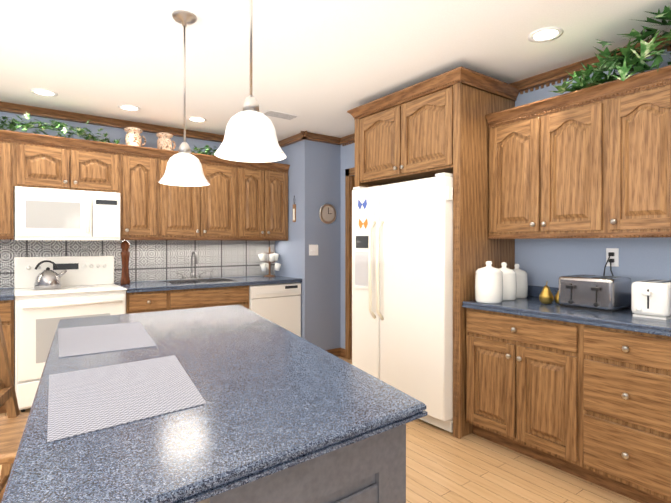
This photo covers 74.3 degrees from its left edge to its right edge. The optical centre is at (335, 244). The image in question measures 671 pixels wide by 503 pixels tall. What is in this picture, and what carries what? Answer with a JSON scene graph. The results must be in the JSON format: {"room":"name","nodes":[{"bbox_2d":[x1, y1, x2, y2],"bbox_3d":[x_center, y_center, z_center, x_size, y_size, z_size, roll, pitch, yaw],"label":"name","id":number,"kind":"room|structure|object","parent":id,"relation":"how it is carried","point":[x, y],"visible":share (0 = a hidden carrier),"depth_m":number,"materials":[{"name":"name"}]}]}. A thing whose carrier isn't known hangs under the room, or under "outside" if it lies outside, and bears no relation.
{"room":"kitchen","nodes":[
{"label":"kitchen","id":0,"kind":"room"},
{"bbox_2d":[0,112,274,386],"bbox_3d":[-2.675,0.034,4.035,4.730,2.530,0.100,0,0,-36],"label":"wall","id":1,"kind":"structure","parent":0,"point":[116,134],"depth_m":4.29,"materials":[{"name":"blue paint"}]},
{"bbox_2d":[0,134,15,237],"bbox_3d":[-2.986,-0.466,3.523,0.684,0.790,0.346,0,0,-36],"label":"upper cabinet","id":2,"kind":"object","parent":1,"relation":"attached to","point":[7,143],"depth_m":3.56,"materials":[{"name":"brown wood"}]},
{"bbox_2d":[16,138,123,237],"bbox_3d":[-2.391,-0.467,3.960,0.792,0.790,0.346,0,0,-36],"label":"upper cabinet","id":3,"kind":"object","parent":1,"relation":"attached to","point":[40,163],"depth_m":3.83,"materials":[{"name":"brown wood"}]},
{"bbox_2d":[0,112,120,143],"bbox_3d":[-2.590,-1.017,3.722,1.452,0.204,0.331,0,0,-36],"label":"ivy plant","id":4,"kind":"object","parent":3,"relation":"on","point":[43,127],"visible":0.92,"depth_m":3.79,"materials":[{"name":"green plant"}]},
{"bbox_2d":[14,186,119,240],"bbox_3d":[-2.360,-0.253,3.918,0.776,0.433,0.444,0,0,-36],"label":"microwave","id":5,"kind":"object","parent":3,"relation":"attached to","point":[57,214],"visible":1,"depth_m":3.75,"materials":[{"name":"white plastic"}]},
{"bbox_2d":[0,101,224,142],"bbox_3d":[-2.566,-1.189,4.018,4.570,0.085,0.050,0,0,-36],"label":"crown molding","id":6,"kind":"structure","parent":1,"relation":"attached to","point":[7,107],"depth_m":4.24,"materials":[{"name":"brown wood"}]},
{"bbox_2d":[0,236,274,287],"bbox_3d":[-2.604,0.150,4.021,4.624,0.447,0.006,0,0,-36],"label":"backsplash","id":7,"kind":"structure","parent":1,"relation":"attached to","point":[152,260],"depth_m":4.60,"materials":[{"name":"white tile"}]},
{"bbox_2d":[124,150,159,237],"bbox_3d":[-1.938,-0.468,4.293,0.334,0.790,0.346,0,0,-36],"label":"upper cabinet","id":8,"kind":"object","parent":1,"relation":"attached to","point":[141,167],"depth_m":4.17,"materials":[{"name":"brown wood"}]},
{"bbox_2d":[124,127,145,146],"bbox_3d":[-1.932,-1.022,4.277,0.207,0.212,0.174,0,0,-36],"label":"jug","id":9,"kind":"object","parent":8,"relation":"on","point":[133,137],"visible":0.81,"depth_m":4.21,"materials":[{"name":"ceramic"}]},
{"bbox_2d":[160,154,239,237],"bbox_3d":[-1.473,-0.469,4.635,0.820,0.790,0.346,0,0,-36],"label":"upper cabinet","id":10,"kind":"object","parent":1,"relation":"attached to","point":[212,210],"depth_m":4.53,"materials":[{"name":"brown wood"}]},
{"bbox_2d":[155,132,175,149],"bbox_3d":[-1.699,-1.018,4.448,0.198,0.204,0.167,0,0,-36],"label":"jug","id":11,"kind":"object","parent":10,"relation":"on","point":[164,141],"visible":0.9,"depth_m":4.39,"materials":[{"name":"ceramic"}]},
{"bbox_2d":[240,162,287,237],"bbox_3d":[-0.891,-0.470,5.063,0.625,0.790,0.346,0,0,-36],"label":"upper cabinet","id":12,"kind":"object","parent":1,"relation":"attached to","point":[242,201],"depth_m":4.92,"materials":[{"name":"brown wood"}]},
{"bbox_2d":[192,145,217,154],"bbox_3d":[-1.276,-0.992,4.694,0.640,0.149,0.256,0,0,-36],"label":"ivy plant","id":13,"kind":"object","parent":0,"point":[207,148],"visible":0.33,"depth_m":4.61,"materials":[{"name":"green plant"}]},
{"bbox_2d":[275,140,340,349],"bbox_3d":[-0.290,0.030,5.365,0.690,2.530,0.780,0,0,-36],"label":"wall","id":14,"kind":"structure","parent":0,"point":[314,178],"depth_m":4.99,"materials":[{"name":"blue paint"}]},
{"bbox_2d":[278,131,307,147],"bbox_3d":[-0.523,-1.192,5.054,0.050,0.085,0.660,0,0,-36],"label":"crown molding","id":15,"kind":"structure","parent":14,"relation":"attached to","point":[303,135],"depth_m":4.97,"materials":[{"name":"brown wood"}]},
{"bbox_2d":[293,196,295,221],"bbox_3d":[-0.467,-0.405,5.011,0.012,0.302,0.060,0,0,-36],"label":"wall decor","id":16,"kind":"object","parent":14,"relation":"attached to","point":[294,212],"visible":1,"depth_m":5.00,"materials":[{"name":"brown wood"}]},
{"bbox_2d":[309,245,317,255],"bbox_3d":[-0.240,0.061,4.908,0.120,0.120,0.014,0,0,-36],"label":"switch plate","id":17,"kind":"object","parent":14,"relation":"attached to","point":[313,249],"visible":1,"depth_m":4.91,"materials":[{"name":"white plastic"}]},
{"bbox_2d":[308,132,338,144],"bbox_3d":[-0.149,-1.191,4.951,0.390,0.085,0.050,0,0,-36],"label":"crown molding","id":18,"kind":"structure","parent":14,"relation":"attached to","point":[311,136],"depth_m":4.95,"materials":[{"name":"brown wood"}]},
{"bbox_2d":[319,203,335,223],"bbox_3d":[-0.084,-0.349,5.017,0.236,0.236,0.022,0,0,-36],"label":"wall clock","id":19,"kind":"object","parent":14,"relation":"attached to","point":[327,213],"visible":1,"depth_m":5.01,"materials":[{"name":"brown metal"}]},
{"bbox_2d":[326,348,341,356],"bbox_3d":[-0.144,1.246,4.991,0.502,0.100,0.022,0,0,-36],"label":"baseboard","id":20,"kind":"structure","parent":14,"relation":"attached to","point":[338,352],"depth_m":5.09,"materials":[{"name":"brown wood"}]},
{"bbox_2d":[0,357,639,502],"bbox_3d":[-0.215,1.336,1.273,5.420,0.060,7.470,0,0,-36],"label":"floor","id":21,"kind":"structure","parent":0,"point":[443,466],"depth_m":2.50,"materials":[{"name":"brown wood"}]},
{"bbox_2d":[0,300,13,413],"bbox_3d":[-2.954,0.861,3.383,0.804,0.879,0.617,0,0,-36],"label":"base cabinet","id":22,"kind":"object","parent":21,"relation":"on","point":[6,306],"depth_m":3.36,"materials":[{"name":"brown wood"}]},
{"bbox_2d":[0,288,13,299],"bbox_3d":[-3.450,0.401,3.003,2.054,0.040,0.634,0,0,-36],"label":"countertop","id":23,"kind":"structure","parent":22,"relation":"on","point":[5,293],"depth_m":3.37,"materials":[{"name":"blue stone"}]},
{"bbox_2d":[0,317,28,502],"bbox_3d":[-1.074,0.755,1.631,0.468,1.104,0.418,0,0,-21],"label":"stool","id":24,"kind":"object","parent":21,"relation":"on","point":[13,424],"visible":0.4,"depth_m":1.70,"materials":[{"name":"brown wood"}]},
{"bbox_2d":[14,256,126,411],"bbox_3d":[-2.284,0.704,3.817,0.784,1.190,0.701,0,0,-36],"label":"range","id":25,"kind":"object","parent":21,"relation":"on","point":[89,288],"visible":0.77,"depth_m":3.59,"materials":[{"name":"white metal"}]},
{"bbox_2d":[34,260,66,288],"bbox_3d":[-2.474,0.257,3.848,0.242,0.244,0.199,0,0,-36],"label":"kettle","id":26,"kind":"object","parent":25,"relation":"on","point":[47,278],"visible":1,"depth_m":3.78,"materials":[{"name":"silver metal"}]},
{"bbox_2d":[114,280,179,313],"bbox_3d":[-1.819,0.838,4.217,0.430,0.921,0.617,0,0,-36],"label":"base cabinet","id":27,"kind":"object","parent":21,"relation":"on","point":[149,296],"depth_m":3.99,"materials":[{"name":"brown wood"}]},
{"bbox_2d":[172,277,251,308],"bbox_3d":[-1.412,0.837,4.516,0.884,0.921,0.617,0,0,-36],"label":"base cabinet","id":28,"kind":"object","parent":21,"relation":"on","point":[191,297],"depth_m":4.34,"materials":[{"name":"brown wood"}]},
{"bbox_2d":[140,276,301,291],"bbox_3d":[-1.269,0.395,4.606,1.782,0.044,0.634,0,0,-36],"label":"countertop","id":29,"kind":"structure","parent":28,"relation":"on","point":[243,282],"depth_m":4.46,"materials":[{"name":"blue stone"}]},
{"bbox_2d":[120,240,129,284],"bbox_3d":[-2.003,0.168,4.218,0.089,0.420,0.089,0,0,-36],"label":"pepper mill","id":30,"kind":"object","parent":29,"relation":"on","point":[125,257],"visible":1,"depth_m":4.19,"materials":[{"name":"brown wood"}]},
{"bbox_2d":[176,251,212,279],"bbox_3d":[-1.474,0.222,4.704,0.402,0.306,0.186,0,0,-36],"label":"faucet","id":31,"kind":"object","parent":29,"relation":"on","point":[192,273],"visible":0.98,"depth_m":4.73,"materials":[{"name":"grey metal"}]},
{"bbox_2d":[258,247,280,276],"bbox_3d":[-0.768,0.200,5.163,0.270,0.350,0.272,0,0,-36],"label":"mug tree","id":32,"kind":"object","parent":29,"relation":"on","point":[273,257],"visible":1,"depth_m":5.14,"materials":[{"name":"white ceramic"}]},
{"bbox_2d":[249,283,300,336],"bbox_3d":[-0.800,0.859,4.948,0.606,0.870,0.631,0,0,-36],"label":"dishwasher","id":33,"kind":"object","parent":21,"relation":"on","point":[279,304],"visible":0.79,"depth_m":4.72,"materials":[{"name":"white metal"},{"name":"black plastic"}]},
{"bbox_2d":[225,436,405,502],"bbox_3d":[-0.425,0.861,1.780,0.863,0.887,1.877,0,0,-36],"label":"kitchen island","id":34,"kind":"object","parent":21,"relation":"on","point":[378,475],"depth_m":0.98,"materials":[{"name":"grey wood"}]},
{"bbox_2d":[1,304,427,502],"bbox_3d":[-0.529,0.401,1.697,1.220,0.032,1.970,0,0,-36],"label":"island countertop","id":35,"kind":"structure","parent":34,"relation":"on","point":[279,405],"depth_m":0.97,"materials":[{"name":"blue stone"}]},
{"bbox_2d":[58,322,156,357],"bbox_3d":[-0.956,0.383,1.843,0.342,0.002,0.595,0,0,-32],"label":"placemat","id":36,"kind":"object","parent":35,"relation":"on","point":[77,341],"visible":1,"depth_m":1.78,"materials":[{"name":"white fabric"}]},
{"bbox_2d":[47,355,205,442],"bbox_3d":[-0.558,0.385,1.197,0.401,0.002,0.536,0,0,-36],"label":"placemat","id":37,"kind":"object","parent":35,"relation":"on","point":[84,401],"visible":1,"depth_m":1.13,"materials":[{"name":"white fabric"}]},
{"bbox_2d":[352,173,452,432],"bbox_3d":[0.699,0.407,3.546,0.793,1.785,1.010,0,0,-36],"label":"fridge","id":38,"kind":"object","parent":21,"relation":"on","point":[402,286],"visible":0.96,"depth_m":3.23,"materials":[{"name":"white metal"}]},
{"bbox_2d":[347,66,519,438],"bbox_3d":[0.749,0.067,3.591,0.712,2.465,1.213,0,0,-36],"label":"cabinet","id":39,"kind":"object","parent":21,"relation":"on","point":[430,127],"visible":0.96,"depth_m":3.12,"materials":[{"name":"brown wood"}]},
{"bbox_2d":[466,309,561,469],"bbox_3d":[1.340,0.862,2.868,0.617,0.879,0.752,0,0,-36],"label":"base cabinet","id":40,"kind":"object","parent":21,"relation":"on","point":[514,364],"depth_m":2.70,"materials":[{"name":"brown wood"}]},
{"bbox_2d":[562,321,670,502],"bbox_3d":[1.697,0.864,2.382,0.617,0.879,0.608,0,0,-36],"label":"base cabinet","id":41,"kind":"object","parent":21,"relation":"on","point":[584,394],"depth_m":2.24,"materials":[{"name":"brown wood"}]},
{"bbox_2d":[462,297,670,336],"bbox_3d":[2.156,0.405,1.732,0.639,0.040,3.546,0,0,-36],"label":"countertop","id":42,"kind":"structure","parent":41,"relation":"on","point":[528,306],"depth_m":2.45,"materials":[{"name":"blue stone"}]},
{"bbox_2d":[475,261,502,303],"bbox_3d":[1.016,0.244,2.931,0.176,0.273,0.176,0,0,-36],"label":"canister","id":43,"kind":"object","parent":42,"relation":"on","point":[488,283],"visible":1,"depth_m":2.86,"materials":[{"name":"white ceramic"}]},
{"bbox_2d":[499,262,516,300],"bbox_3d":[1.169,0.252,3.068,0.162,0.258,0.162,0,0,-36],"label":"canister","id":44,"kind":"object","parent":42,"relation":"on","point":[509,285],"visible":0.65,"depth_m":3.00,"materials":[{"name":"white ceramic"}]},
{"bbox_2d":[512,264,527,297],"bbox_3d":[1.310,0.259,3.197,0.147,0.243,0.147,0,0,-36],"label":"canister","id":45,"kind":"object","parent":42,"relation":"on","point":[522,283],"visible":0.65,"depth_m":3.13,"materials":[{"name":"white ceramic"}]},
{"bbox_2d":[539,281,558,303],"bbox_3d":[1.389,0.308,2.832,0.142,0.146,0.140,0,0,-36],"label":"pears","id":46,"kind":"object","parent":42,"relation":"on","point":[546,296],"visible":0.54,"depth_m":2.81,"materials":[{"name":"gold food"}]},
{"bbox_2d":[559,274,630,312],"bbox_3d":[1.541,0.286,2.647,0.300,0.192,0.310,0,0,-36],"label":"toaster","id":47,"kind":"object","parent":42,"relation":"on","point":[606,294],"visible":1,"depth_m":2.55,"materials":[{"name":"silver metal"}]},
{"bbox_2d":[631,279,670,319],"bbox_3d":[1.725,0.289,2.373,0.308,0.186,0.170,0,0,-36],"label":"toaster","id":48,"kind":"object","parent":42,"relation":"on","point":[651,298],"visible":1,"depth_m":2.29,"materials":[{"name":"white plastic"}]},
{"bbox_2d":[0,0,670,140],"bbox_3d":[-0.215,-1.254,1.266,5.420,0.060,7.470,0,0,-36],"label":"ceiling","id":49,"kind":"structure","parent":0,"point":[322,67],"depth_m":2.79,"materials":[{"name":"white paint"}]},
{"bbox_2d":[30,88,57,96],"bbox_3d":[-2.356,-1.227,3.581,0.188,0.006,0.188,0,0,-36],"label":"recessed light","id":50,"kind":"object","parent":49,"relation":"in","point":[44,92],"visible":1,"depth_m":3.58,"materials":[{"name":"white glass"}]},
{"bbox_2d":[118,105,140,110],"bbox_3d":[-1.855,-1.228,3.988,0.188,0.006,0.188,0,0,-36],"label":"recessed light","id":51,"kind":"object","parent":49,"relation":"in","point":[129,107],"visible":1,"depth_m":3.98,"materials":[{"name":"white"}]},
{"bbox_2d":[159,10,209,186],"bbox_3d":[-0.813,-0.778,2.385,0.264,0.898,0.264,0,0,-36],"label":"pendant light","id":52,"kind":"object","parent":49,"relation":"hanging from","point":[184,166],"visible":1,"depth_m":2.34,"materials":[{"name":"white glass"}]},
{"bbox_2d":[187,117,206,121],"bbox_3d":[-1.364,-1.229,4.362,0.188,0.006,0.188,0,0,-36],"label":"recessed light","id":53,"kind":"object","parent":49,"relation":"in","point":[196,119],"visible":1,"depth_m":4.36,"materials":[{"name":"white glass"}]},
{"bbox_2d":[214,0,286,162],"bbox_3d":[-0.312,-0.776,1.636,0.264,0.898,0.264,0,0,-36],"label":"pendant light","id":54,"kind":"object","parent":49,"relation":"hanging from","point":[250,134],"visible":1,"depth_m":1.58,"materials":[{"name":"white glass"}]},
{"bbox_2d":[263,110,299,119],"bbox_3d":[-0.527,-1.228,4.207,0.340,0.007,0.180,0,0,-36],"label":"ceiling vent","id":55,"kind":"object","parent":49,"relation":"in","point":[277,114],"visible":0.9,"depth_m":4.20,"materials":[{"name":"white metal"}]},
{"bbox_2d":[528,27,563,42],"bbox_3d":[1.228,-1.224,2.589,0.188,0.006,0.188,0,0,-36],"label":"recessed light","id":56,"kind":"object","parent":49,"relation":"in","point":[546,34],"visible":1,"depth_m":2.58,"materials":[{"name":"white glass"}]},
{"bbox_2d":[341,49,670,348],"bbox_3d":[2.079,0.038,2.471,0.100,2.530,6.690,0,0,-36],"label":"wall","id":57,"kind":"structure","parent":0,"point":[542,262],"depth_m":3.02,"materials":[{"name":"blue paint"}]},
{"bbox_2d":[345,167,354,359],"bbox_3d":[0.446,0.222,4.678,0.118,2.150,0.970,0,0,-36],"label":"door frame","id":58,"kind":"structure","parent":57,"relation":"attached to","point":[349,180],"depth_m":4.99,"materials":[{"name":"brown wood"}]},
{"bbox_2d":[339,36,670,145],"bbox_3d":[1.989,-1.175,2.463,0.050,0.105,6.590,0,0,-36],"label":"crown molding","id":59,"kind":"structure","parent":57,"relation":"attached to","point":[558,75],"depth_m":3.09,"materials":[{"name":"brown wood"}]},
{"bbox_2d":[527,285,558,296],"bbox_3d":[2.406,0.344,1.916,0.019,0.079,3.546,0,0,-36],"label":"backsplash","id":60,"kind":"structure","parent":57,"relation":"attached to","point":[533,291],"depth_m":3.20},
{"bbox_2d":[487,93,600,236],"bbox_3d":[1.448,-0.464,2.932,0.361,0.790,0.771,0,0,-36],"label":"upper cabinet","id":61,"kind":"object","parent":57,"relation":"attached to","point":[592,161],"depth_m":2.78,"materials":[{"name":"brown wood"}]},
{"bbox_2d":[550,6,670,93],"bbox_3d":[1.835,-1.033,2.162,0.584,0.355,1.510,0,0,-36],"label":"ivy plant","id":62,"kind":"object","parent":61,"relation":"on","point":[625,62],"visible":0.85,"depth_m":2.38,"materials":[{"name":"green plant"}]},
{"bbox_2d":[603,248,618,275],"bbox_3d":[1.746,0.110,2.784,0.064,0.172,0.086,0,0,-36],"label":"electrical outlet plate","id":63,"kind":"object","parent":57,"relation":"attached to","point":[612,257],"visible":0.94,"depth_m":2.76,"materials":[{"name":"white plastic"}]},
{"bbox_2d":[601,73,670,236],"bbox_3d":[1.791,-0.463,2.466,0.361,0.790,0.386,0,0,-36],"label":"upper cabinet","id":64,"kind":"object","parent":57,"relation":"attached to","point":[635,118],"depth_m":2.39,"materials":[{"name":"brown wood"}]}
]}

